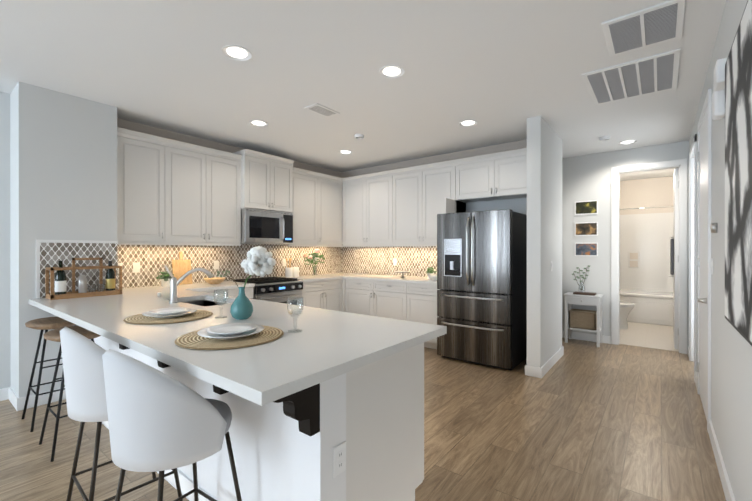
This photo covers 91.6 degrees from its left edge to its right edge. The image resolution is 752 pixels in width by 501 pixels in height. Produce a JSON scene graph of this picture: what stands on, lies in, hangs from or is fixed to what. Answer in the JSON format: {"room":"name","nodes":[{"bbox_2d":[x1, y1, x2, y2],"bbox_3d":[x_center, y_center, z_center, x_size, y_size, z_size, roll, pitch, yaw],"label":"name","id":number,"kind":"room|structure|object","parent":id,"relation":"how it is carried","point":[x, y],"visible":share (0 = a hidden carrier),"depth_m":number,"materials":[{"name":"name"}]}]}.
{"room":"kitchen","nodes":[
{"label":"kitchen","id":0,"kind":"room"},
{"bbox_2d":[10,81,116,397],"bbox_3d":[-2.918,-0.039,3.444,0.400,2.740,0.700,0,0,38],"label":"wall","id":1,"kind":"structure","parent":0,"point":[63,166],"depth_m":3.21,"materials":[{"name":"white paint"}]},
{"bbox_2d":[7,387,16,407],"bbox_3d":[-3.138,1.279,3.164,0.360,0.105,0.014,0,0,38],"label":"baseboard","id":2,"kind":"structure","parent":1,"relation":"attached to","point":[11,395],"depth_m":3.18,"materials":[{"name":"white wood"}]},
{"bbox_2d":[15,387,65,410],"bbox_3d":[-2.759,1.279,3.313,0.014,0.105,0.714,0,0,38],"label":"baseboard","id":3,"kind":"structure","parent":1,"relation":"attached to","point":[16,401],"depth_m":3.13,"materials":[{"name":"white wood"}]},
{"bbox_2d":[36,240,341,298],"bbox_3d":[-1.767,0.149,4.913,0.410,0.520,4.223,0,0,38],"label":"backsplash","id":4,"kind":"structure","parent":1,"relation":"attached to","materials":[{"name":"tile"}]},
{"bbox_2d":[0,92,340,388],"bbox_3d":[-2.227,-0.041,4.781,0.150,2.740,14.000,0,0,38],"label":"wall","id":5,"kind":"structure","parent":0,"point":[5,371],"depth_m":3.27,"materials":[{"name":"white paint"}]},
{"bbox_2d":[0,388,6,400],"bbox_3d":[-4.873,1.281,1.247,0.014,0.105,5.170,0,0,38],"label":"baseboard","id":6,"kind":"structure","parent":5,"relation":"attached to","point":[3,392],"depth_m":3.25,"materials":[{"name":"white wood"}]},
{"bbox_2d":[101,127,172,242],"bbox_3d":[-2.566,-0.654,3.944,0.338,1.130,0.516,0,0,38],"label":"upper cabinet","id":7,"kind":"object","parent":5,"relation":"attached to","point":[144,162],"depth_m":3.84,"materials":[{"name":"white wood"}]},
{"bbox_2d":[173,140,240,242],"bbox_3d":[-2.178,-0.655,4.442,0.338,1.130,0.974,0,0,38],"label":"upper cabinet","id":8,"kind":"object","parent":5,"relation":"attached to","point":[206,181],"depth_m":4.36,"materials":[{"name":"white wood"}]},
{"bbox_2d":[237,151,292,212],"bbox_3d":[-1.608,-0.901,5.110,0.418,0.710,0.780,0,0,38],"label":"upper cabinet","id":9,"kind":"object","parent":5,"relation":"attached to","point":[266,183],"depth_m":4.93,"materials":[{"name":"white wood"}]},
{"bbox_2d":[241,208,292,243],"bbox_3d":[-1.579,-0.316,5.087,0.473,0.450,0.770,0,0,38],"label":"microwave","id":10,"kind":"object","parent":9,"relation":"attached to","point":[265,227],"visible":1,"depth_m":4.92,"materials":[{"name":"silver metal"}]},
{"bbox_2d":[273,167,316,246],"bbox_3d":[-1.210,-0.656,5.688,0.338,1.130,0.622,0,0,38],"label":"upper cabinet","id":11,"kind":"object","parent":5,"relation":"attached to","point":[304,182],"depth_m":5.57,"materials":[{"name":"white wood"}]},
{"bbox_2d":[317,173,340,246],"bbox_3d":[-0.872,-0.657,6.074,0.397,1.130,0.629,0,0,38],"label":"upper cabinet","id":12,"kind":"object","parent":5,"relation":"attached to","point":[328,187],"depth_m":5.97,"materials":[{"name":"white wood"}]},
{"bbox_2d":[117,118,341,177],"bbox_3d":[-1.721,-1.373,5.254,0.064,0.074,3.628,0,0,38],"label":"crown molding","id":13,"kind":"structure","parent":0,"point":[135,126],"depth_m":4.52,"materials":[{"name":"beige wood"}]},
{"bbox_2d":[0,338,725,500],"bbox_3d":[-0.194,1.361,3.202,11.000,0.060,14.000,0,0,38],"label":"floor","id":14,"kind":"structure","parent":0,"point":[581,420],"depth_m":2.58,"materials":[{"name":"brown wood"}]},
{"bbox_2d":[22,316,75,431],"bbox_3d":[-2.557,0.942,2.917,0.400,0.782,0.352,0,0,38],"label":"stool","id":15,"kind":"object","parent":14,"relation":"on","point":[46,324],"visible":0.67,"depth_m":2.82,"materials":[{"name":"black metal"}]},
{"bbox_2d":[39,326,100,461],"bbox_3d":[-2.075,0.943,2.542,0.400,0.782,0.352,0,0,38],"label":"stool","id":16,"kind":"object","parent":14,"relation":"on","point":[52,335],"visible":0.4,"depth_m":2.47,"materials":[{"name":"black metal"}]},
{"bbox_2d":[97,336,124,353],"bbox_3d":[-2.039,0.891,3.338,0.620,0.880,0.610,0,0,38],"label":"base cabinet","id":17,"kind":"object","parent":14,"relation":"on","point":[107,344],"depth_m":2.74,"materials":[{"name":"white wood"}]},
{"bbox_2d":[60,327,182,500],"bbox_3d":[-1.286,0.844,1.846,0.500,0.982,0.468,0,0,38],"label":"upholstered stool","id":18,"kind":"object","parent":14,"relation":"on","point":[83,370],"visible":0.58,"depth_m":1.63,"materials":[{"name":"grey fabric"}]},
{"bbox_2d":[102,349,241,500],"bbox_3d":[-0.811,0.844,1.480,0.500,0.982,0.474,0,0,38],"label":"upholstered stool","id":19,"kind":"object","parent":14,"relation":"on","point":[160,422],"visible":1,"depth_m":1.27,"materials":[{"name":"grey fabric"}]},
{"bbox_2d":[125,299,228,372],"bbox_3d":[-1.494,0.891,2.931,0.740,0.880,0.638,0,0,38],"label":"base cabinet","id":20,"kind":"object","parent":14,"relation":"on","point":[145,359],"depth_m":2.47,"materials":[{"name":"white wood"}]},
{"bbox_2d":[149,287,252,298],"bbox_3d":[-2.060,0.889,4.368,0.618,0.880,0.950,0,0,38],"label":"base cabinet","id":21,"kind":"object","parent":14,"relation":"on","point":[248,290],"depth_m":4.38,"materials":[{"name":"white wood"}]},
{"bbox_2d":[177,279,254,290],"bbox_3d":[-2.020,0.429,4.399,0.643,0.040,0.850,0,0,38],"label":"countertop","id":22,"kind":"structure","parent":21,"relation":"on","point":[228,284],"depth_m":4.28,"materials":[{"name":"white stone"}]},
{"bbox_2d":[172,252,192,284],"bbox_3d":[-2.344,0.210,4.416,0.085,0.395,0.220,0,0,38],"label":"cutting board","id":23,"kind":"object","parent":22,"relation":"on","point":[181,267],"visible":0.9,"depth_m":4.41,"materials":[{"name":"brown wood"}]},
{"bbox_2d":[204,277,224,283],"bbox_3d":[-1.980,0.374,4.488,0.250,0.070,0.250,0,0,38],"label":"bowl","id":24,"kind":"object","parent":22,"relation":"on","point":[215,280],"visible":1,"depth_m":4.42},
{"bbox_2d":[233,277,302,305],"bbox_3d":[-1.489,0.861,5.019,0.701,0.937,0.750,0,0,38],"label":"range","id":25,"kind":"object","parent":14,"relation":"on","point":[278,289],"visible":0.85,"depth_m":4.84,"materials":[{"name":"silver metal"}]},
{"bbox_2d":[165,343,424,500],"bbox_3d":[-0.575,0.892,2.199,1.610,0.880,0.610,0,0,38],"label":"base cabinet","id":26,"kind":"object","parent":14,"relation":"on","point":[326,403],"depth_m":1.58,"materials":[{"name":"white wood"}]},
{"bbox_2d":[29,291,400,406],"bbox_3d":[-1.417,0.432,2.359,3.298,0.040,0.710,0,0,38],"label":"countertop","id":27,"kind":"structure","parent":26,"relation":"on","point":[263,374],"depth_m":1.56,"materials":[{"name":"white stone"}]},
{"bbox_2d":[45,258,121,299],"bbox_3d":[-2.614,0.238,3.290,0.190,0.345,0.510,0,0,38],"label":"caddy","id":28,"kind":"object","parent":27,"relation":"on","point":[51,295],"visible":0.9,"depth_m":3.22,"materials":[{"name":"brown wood"}]},
{"bbox_2d":[123,310,212,324],"bbox_3d":[-1.275,0.408,2.268,0.482,0.008,0.482,0,0,38],"label":"placemat","id":29,"kind":"object","parent":27,"relation":"on","point":[149,320],"visible":0.77,"depth_m":2.17,"materials":[{"name":"beige wicker"}]},
{"bbox_2d":[142,307,196,317],"bbox_3d":[-1.275,0.386,2.268,0.298,0.034,0.298,0,0,38],"label":"plates","id":30,"kind":"object","parent":29,"relation":"on","point":[170,312],"visible":1,"depth_m":2.26,"materials":[{"name":"white ceramic"}]},
{"bbox_2d":[165,265,212,302],"bbox_3d":[-1.478,0.262,2.902,0.223,0.298,0.289,0,0,38],"label":"faucet","id":31,"kind":"object","parent":27,"relation":"on","point":[174,283],"visible":1,"depth_m":2.87,"materials":[{"name":"silver metal"}]},
{"bbox_2d":[214,289,227,318],"bbox_3d":[-0.951,0.326,2.244,0.084,0.172,0.084,0,0,38],"label":"goblet","id":32,"kind":"object","parent":27,"relation":"on","point":[225,301],"visible":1,"depth_m":2.25,"materials":[{"name":"clear glass"}]},
{"bbox_2d":[174,325,283,349],"bbox_3d":[-0.690,0.408,1.749,0.482,0.008,0.482,0,0,38],"label":"placemat","id":33,"kind":"object","parent":27,"relation":"on","point":[196,341],"visible":0.73,"depth_m":1.64,"materials":[{"name":"beige wicker"}]},
{"bbox_2d":[197,323,263,338],"bbox_3d":[-0.690,0.387,1.749,0.298,0.034,0.298,0,0,38],"label":"plates","id":34,"kind":"object","parent":33,"relation":"on","point":[231,331],"visible":1,"depth_m":1.74,"materials":[{"name":"white ceramic"}]},
{"bbox_2d":[230,284,252,319],"bbox_3d":[-0.811,0.317,2.211,0.128,0.190,0.128,0,0,8],"label":"vase","id":35,"kind":"object","parent":27,"relation":"on","point":[241,308],"depth_m":2.17,"materials":[{"name":"teal ceramic"}]},
{"bbox_2d":[233,246,275,279],"bbox_3d":[-0.713,0.067,2.232,0.194,0.190,0.201,0,0,14],"label":"flowers","id":36,"kind":"object","parent":35,"relation":"in","point":[257,255],"depth_m":2.19,"materials":[{"name":"white plant"}]},
{"bbox_2d":[287,297,303,332],"bbox_3d":[-0.412,0.326,1.862,0.084,0.172,0.084,0,0,38],"label":"goblet","id":37,"kind":"object","parent":27,"relation":"on","point":[295,313],"visible":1,"depth_m":1.85,"materials":[{"name":"clear glass"}]},
{"bbox_2d":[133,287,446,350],"bbox_3d":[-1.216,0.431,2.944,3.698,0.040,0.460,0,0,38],"label":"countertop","id":38,"kind":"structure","parent":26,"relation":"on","point":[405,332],"depth_m":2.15,"materials":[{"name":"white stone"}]},
{"bbox_2d":[156,271,173,286],"bbox_3d":[-2.377,0.321,4.140,0.178,0.178,0.197,0,0,38],"label":"plant pot","id":39,"kind":"object","parent":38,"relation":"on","point":[165,278],"visible":0.83,"depth_m":4.10,"materials":[{"name":"white ceramic"}]},
{"bbox_2d":[273,279,344,310],"bbox_3d":[-1.006,0.888,5.688,0.662,0.880,0.870,0,0,38],"label":"base cabinet","id":40,"kind":"object","parent":14,"relation":"on","point":[330,293],"depth_m":5.51,"materials":[{"name":"white wood"}]},
{"bbox_2d":[345,279,408,318],"bbox_3d":[0.148,0.888,5.694,1.279,0.880,0.640,0,0,38],"label":"base cabinet","id":41,"kind":"object","parent":14,"relation":"on","point":[385,297],"depth_m":5.40,"materials":[{"name":"white wood"}]},
{"bbox_2d":[277,271,352,282],"bbox_3d":[-0.829,0.428,5.929,0.643,0.040,1.468,0,0,38],"label":"countertop","id":42,"kind":"structure","parent":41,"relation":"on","point":[336,274],"depth_m":5.74,"materials":[{"name":"white stone"}]},
{"bbox_2d":[285,258,293,277],"bbox_3d":[-1.323,0.258,5.561,0.110,0.300,0.108,0,0,8],"label":"utensil canister","id":43,"kind":"object","parent":42,"relation":"on","point":[290,271],"depth_m":5.53,"materials":[{"name":"white ceramic"}]},
{"bbox_2d":[294,267,298,276],"bbox_3d":[-1.243,0.333,5.663,0.108,0.150,0.110,0,0,38],"label":"utensil canister","id":44,"kind":"object","parent":42,"relation":"on","point":[296,269],"depth_m":5.61,"materials":[{"name":"white ceramic"}]},
{"bbox_2d":[304,249,324,275],"bbox_3d":[-0.978,0.192,5.888,0.304,0.431,0.439,0,0,38],"label":"flower vase","id":45,"kind":"object","parent":42,"relation":"on","point":[312,258],"visible":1,"depth_m":5.85,"materials":[{"name":"clear glass"}]},
{"bbox_2d":[345,275,436,282],"bbox_3d":[0.374,0.428,5.516,1.765,0.040,0.643,0,0,38],"label":"countertop","id":46,"kind":"structure","parent":41,"relation":"on","point":[396,278],"depth_m":5.53,"materials":[{"name":"white stone"}]},
{"bbox_2d":[395,271,410,277],"bbox_3d":[0.406,0.360,5.521,0.236,0.096,0.236,0,0,38],"label":"cake stand","id":47,"kind":"object","parent":46,"relation":"on","point":[402,272],"visible":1,"depth_m":5.44,"materials":[{"name":"grey ceramic"}]},
{"bbox_2d":[426,267,435,278],"bbox_3d":[0.800,0.324,5.319,0.152,0.168,0.184,0,0,38],"label":"plant pot","id":48,"kind":"object","parent":46,"relation":"on","point":[430,271],"visible":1,"depth_m":5.29,"materials":[{"name":"white ceramic"}]},
{"bbox_2d":[428,275,436,279],"bbox_3d":[0.851,0.376,5.099,0.260,0.065,0.260,0,0,38],"label":"bowl","id":49,"kind":"object","parent":46,"relation":"on","point":[433,277],"visible":0.52,"depth_m":5.03,"materials":[{"name":"white ceramic"}]},
{"bbox_2d":[409,283,446,348],"bbox_3d":[0.824,0.888,5.183,0.645,0.880,0.618,0,0,38],"label":"base cabinet","id":50,"kind":"object","parent":14,"relation":"on","point":[422,296],"depth_m":4.93,"materials":[{"name":"white wood"}]},
{"bbox_2d":[437,209,526,369],"bbox_3d":[1.347,0.440,4.553,0.898,1.780,0.913,0,0,38],"label":"fridge","id":51,"kind":"object","parent":14,"relation":"on","point":[482,285],"visible":1,"depth_m":4.20,"materials":[{"name":"grey metal"}]},
{"bbox_2d":[564,292,602,346],"bbox_3d":[2.984,0.979,5.260,0.454,0.700,0.336,0,0,38],"label":"side table","id":52,"kind":"object","parent":14,"relation":"on","point":[587,300],"visible":0.9,"depth_m":5.18,"materials":[{"name":"white wood"}]},
{"bbox_2d":[569,309,596,329],"bbox_3d":[2.989,0.984,5.267,0.330,0.251,0.258,0,0,38],"label":"wicker basket","id":53,"kind":"object","parent":52,"relation":"on","point":[582,319],"visible":0.92,"depth_m":5.18,"materials":[{"name":"brown wicker"}]},
{"bbox_2d":[573,291,595,295],"bbox_3d":[2.982,0.615,5.225,0.270,0.028,0.175,0,0,38],"label":"books","id":54,"kind":"object","parent":52,"relation":"on","point":[584,293],"visible":1,"depth_m":5.18,"materials":[{"name":"brown"}]},
{"bbox_2d":[572,265,589,291],"bbox_3d":[2.969,0.406,5.301,0.250,0.388,0.090,0,0,38],"label":"vase","id":55,"kind":"object","parent":54,"relation":"on","point":[581,288],"visible":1,"depth_m":5.29,"materials":[{"name":"clear glass"}]},
{"bbox_2d":[619,322,678,351],"bbox_3d":[4.409,1.325,6.191,1.502,0.006,2.730,0,0,38],"label":"bathroom tile floor","id":56,"kind":"structure","parent":14,"relation":"on","point":[654,336],"depth_m":5.62,"materials":[{"name":"beige tile"}]},
{"bbox_2d":[620,302,634,328],"bbox_3d":[4.036,0.920,6.309,0.704,0.804,0.420,0,0,38],"label":"toilet","id":57,"kind":"object","parent":56,"relation":"on","point":[626,308],"visible":0.31,"depth_m":6.11,"materials":[{"name":"white ceramic"}]},
{"bbox_2d":[620,212,672,325],"bbox_3d":[5.020,0.299,6.957,1.476,2.045,0.763,0,0,38],"label":"bathtub surround","id":58,"kind":"object","parent":56,"relation":"on","point":[646,284],"visible":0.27,"depth_m":7.09,"materials":[{"name":"white plastic"}]},
{"bbox_2d":[0,0,725,180],"bbox_3d":[-0.194,-1.439,3.199,11.000,0.060,14.000,0,0,38],"label":"ceiling","id":59,"kind":"structure","parent":0,"point":[500,71],"depth_m":2.84,"materials":[{"name":"white paint"}]},
{"bbox_2d":[222,45,251,60],"bbox_3d":[-0.989,-1.420,2.600,0.198,0.035,0.198,0,0,29],"label":"recessed light","id":60,"kind":"object","parent":59,"relation":"in","point":[237,53],"depth_m":2.60,"materials":[{"name":"white"}]},
{"bbox_2d":[249,120,267,126],"bbox_3d":[-1.298,-1.421,4.044,0.198,0.035,0.198,0,0,29],"label":"recessed light","id":61,"kind":"object","parent":59,"relation":"in","point":[256,122],"depth_m":4.05,"materials":[{"name":"white"}]},
{"bbox_2d":[304,103,339,117],"bbox_3d":[-0.538,-1.404,3.669,0.180,0.010,0.320,0,0,38],"label":"ceiling vent","id":62,"kind":"object","parent":59,"relation":"in","point":[317,108],"visible":1,"depth_m":3.65,"materials":[{"name":"white metal"}]},
{"bbox_2d":[339,150,352,153],"bbox_3d":[-0.435,-1.423,5.235,0.198,0.035,0.198,0,0,29],"label":"recessed light","id":63,"kind":"object","parent":59,"relation":"in","point":[342,151],"depth_m":5.25,"materials":[{"name":"white plastic"}]},
{"bbox_2d":[354,134,363,138],"bbox_3d":[-0.204,-1.393,4.473,0.118,0.034,0.120,0,0,38],"label":"smoke detector","id":64,"kind":"object","parent":59,"relation":"attached to","point":[361,136],"depth_m":4.44,"materials":[{"name":"white plastic"}]},
{"bbox_2d":[379,65,404,77],"bbox_3d":[0.124,-1.420,2.875,0.198,0.035,0.198,0,0,-7],"label":"recessed light","id":65,"kind":"object","parent":59,"relation":"in","point":[389,72],"depth_m":2.87,"materials":[{"name":"white"}]},
{"bbox_2d":[459,120,476,126],"bbox_3d":[1.019,-1.421,4.042,0.198,0.035,0.198,0,0,29],"label":"recessed light","id":66,"kind":"object","parent":59,"relation":"in","point":[468,122],"depth_m":4.05,"materials":[{"name":"white"}]},
{"bbox_2d":[599,136,609,140],"bbox_3d":[2.850,-1.393,4.556,0.118,0.034,0.120,0,0,38],"label":"smoke detector","id":67,"kind":"object","parent":59,"relation":"attached to","point":[604,138],"depth_m":4.53,"materials":[{"name":"white plastic"}]},
{"bbox_2d":[618,140,636,144],"bbox_3d":[3.274,-1.422,4.758,0.198,0.035,0.198,0,0,29],"label":"recessed light","id":68,"kind":"object","parent":59,"relation":"in","point":[626,142],"depth_m":4.76,"materials":[{"name":"white"}]},
{"bbox_2d":[581,48,680,104],"bbox_3d":[2.114,-1.400,3.031,0.610,0.016,0.770,0,0,38],"label":"ceiling vent","id":69,"kind":"object","parent":59,"relation":"in","point":[656,73],"depth_m":2.96,"materials":[{"name":"white metal"}]},
{"bbox_2d":[601,0,685,56],"bbox_3d":[1.700,-1.399,2.327,0.400,0.016,0.490,0,0,38],"label":"ceiling vent","id":70,"kind":"object","parent":59,"relation":"in","point":[650,26],"depth_m":2.29,"materials":[{"name":"white metal"}]},
{"bbox_2d":[342,147,526,243],"bbox_3d":[0.818,-0.042,5.732,3.490,2.740,0.240,0,0,38],"label":"wall","id":71,"kind":"structure","parent":0,"point":[518,205],"depth_m":4.98,"materials":[{"name":"white paint"}]},
{"bbox_2d":[341,169,396,246],"bbox_3d":[-0.055,-0.657,6.004,1.110,1.130,0.397,0,0,38],"label":"upper cabinet","id":72,"kind":"object","parent":71,"relation":"attached to","point":[369,200],"depth_m":5.86,"materials":[{"name":"white wood"}]},
{"bbox_2d":[342,244,436,276],"bbox_3d":[0.313,0.148,5.961,2.408,0.520,0.015,0,0,38],"label":"backsplash","id":73,"kind":"structure","parent":71,"relation":"attached to","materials":[{"name":"tile"}]},
{"bbox_2d":[397,159,465,246],"bbox_3d":[0.746,-0.656,5.419,1.101,1.130,0.338,0,0,38],"label":"upper cabinet","id":74,"kind":"object","parent":71,"relation":"attached to","point":[424,192],"depth_m":5.24,"materials":[{"name":"white wood"}]},
{"bbox_2d":[342,140,526,176],"bbox_3d":[0.751,-1.374,5.589,3.420,0.074,0.064,0,0,38],"label":"crown molding","id":75,"kind":"structure","parent":71,"relation":"attached to","point":[523,143],"depth_m":5.40,"materials":[{"name":"beige wood"}]},
{"bbox_2d":[457,148,526,202],"bbox_3d":[1.598,-0.950,4.756,1.058,0.540,0.338,0,0,38],"label":"upper cabinet","id":76,"kind":"object","parent":71,"relation":"attached to","point":[501,175],"depth_m":4.64,"materials":[{"name":"white wood"}]},
{"bbox_2d":[527,116,561,367],"bbox_3d":[1.995,-0.040,4.288,0.140,2.740,1.075,0,0,38],"label":"wall","id":77,"kind":"structure","parent":0,"point":[544,239],"depth_m":3.92,"materials":[{"name":"white paint"}]},
{"bbox_2d":[539,346,563,377],"bbox_3d":[2.045,1.277,4.229,0.014,0.105,1.069,0,0,38],"label":"baseboard","id":78,"kind":"structure","parent":77,"relation":"attached to","point":[549,364],"depth_m":4.15,"materials":[{"name":"white wood"}]},
{"bbox_2d":[562,141,688,353],"bbox_3d":[2.171,-0.042,6.200,5.050,2.740,0.120,0,0,38],"label":"wall","id":79,"kind":"structure","parent":0,"point":[586,177],"depth_m":5.32,"materials":[{"name":"white paint"}]},
{"bbox_2d":[575,222,597,235],"bbox_3d":[3.100,-0.317,5.391,0.300,0.200,0.014,0,0,38],"label":"framed picture","id":80,"kind":"object","parent":79,"relation":"attached to","point":[586,228],"depth_m":5.38,"materials":[{"name":"white"}]},
{"bbox_2d":[562,330,610,343],"bbox_3d":[1.741,1.275,6.451,4.065,0.105,0.014,0,0,38],"label":"baseboard","id":81,"kind":"structure","parent":79,"relation":"attached to","point":[574,335],"depth_m":5.38,"materials":[{"name":"white wood"}]},
{"bbox_2d":[575,200,597,214],"bbox_3d":[3.100,-0.632,5.391,0.300,0.200,0.014,0,0,38],"label":"framed picture","id":82,"kind":"object","parent":79,"relation":"attached to","point":[581,207],"depth_m":5.38,"materials":[{"name":"white"}]},
{"bbox_2d":[575,242,597,255],"bbox_3d":[3.100,-0.016,5.391,0.300,0.200,0.014,0,0,38],"label":"framed picture","id":83,"kind":"object","parent":79,"relation":"attached to","point":[581,249],"depth_m":5.38,"materials":[{"name":"white"}]},
{"bbox_2d":[611,159,686,353],"bbox_3d":[3.710,0.074,4.997,0.818,2.510,0.141,0,0,38],"label":"door frame","id":84,"kind":"structure","parent":79,"relation":"attached to","point":[680,164],"depth_m":4.95,"materials":[{"name":"white wood"}]},
{"bbox_2d":[669,168,678,349],"bbox_3d":[4.188,0.105,5.145,0.092,2.423,0.730,0,0,38],"label":"door leaf","id":85,"kind":"structure","parent":79,"relation":"in","point":[675,276],"depth_m":4.87,"materials":[{"name":"white wood"}]},
{"bbox_2d":[670,237,673,274],"bbox_3d":[4.265,0.074,5.269,0.041,0.550,0.220,0,0,38],"label":"towel","id":86,"kind":"object","parent":85,"relation":"hanging from","point":[672,256],"visible":0.98,"depth_m":5.19,"materials":[{"name":"grey"}]},
{"bbox_2d":[620,176,672,214],"bbox_3d":[5.286,-0.044,7.300,1.440,2.740,0.100,0,0,38],"label":"wall","id":87,"kind":"structure","parent":0,"point":[650,192],"depth_m":7.19,"materials":[{"name":"beige paint"}]},
{"bbox_2d":[620,206,672,209],"bbox_3d":[4.826,-0.773,6.706,1.478,0.024,0.024,0,0,38],"label":"shower rod","id":88,"kind":"object","parent":87,"relation":"attached to","point":[646,207],"visible":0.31,"depth_m":6.63,"materials":[{"name":"silver metal"}]},
{"bbox_2d":[689,0,751,500],"bbox_3d":[0.761,-0.036,0.405,0.120,2.740,10.760,0,0,38],"label":"wall","id":89,"kind":"structure","parent":0,"point":[731,383],"depth_m":2.10,"materials":[{"name":"white paint"}]},
{"bbox_2d":[689,134,696,380],"bbox_3d":[3.585,0.075,4.049,0.136,2.510,0.960,0,0,38],"label":"door frame","id":90,"kind":"structure","parent":89,"relation":"attached to","point":[692,259],"depth_m":4.38,"materials":[{"name":"white wood"}]},
{"bbox_2d":[696,88,710,432],"bbox_3d":[2.710,0.076,3.063,0.066,2.510,0.990,0,0,38],"label":"door frame","id":91,"kind":"structure","parent":89,"relation":"attached to","point":[703,298],"depth_m":2.99,"materials":[{"name":"white wood"}]},
{"bbox_2d":[710,57,727,274],"bbox_3d":[2.067,-0.404,2.236,0.066,1.147,0.975,0,0,38],"label":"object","id":92,"kind":"object","parent":89,"relation":"attached to","point":[718,103],"visible":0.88,"depth_m":2.04,"materials":[{"name":"white"}]},
{"bbox_2d":[709,419,734,500],"bbox_3d":[-0.085,1.283,-0.572,0.014,0.105,8.175,0,0,38],"label":"baseboard","id":93,"kind":"structure","parent":89,"relation":"attached to","point":[726,485],"depth_m":2.13,"materials":[{"name":"white"}]},
{"bbox_2d":[725,0,751,345],"bbox_3d":[1.393,-0.292,1.351,0.041,1.250,1.130,0,0,38],"label":"canvas art","id":94,"kind":"object","parent":89,"relation":"attached to","point":[738,191],"visible":1,"depth_m":1.46,"materials":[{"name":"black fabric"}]}
]}

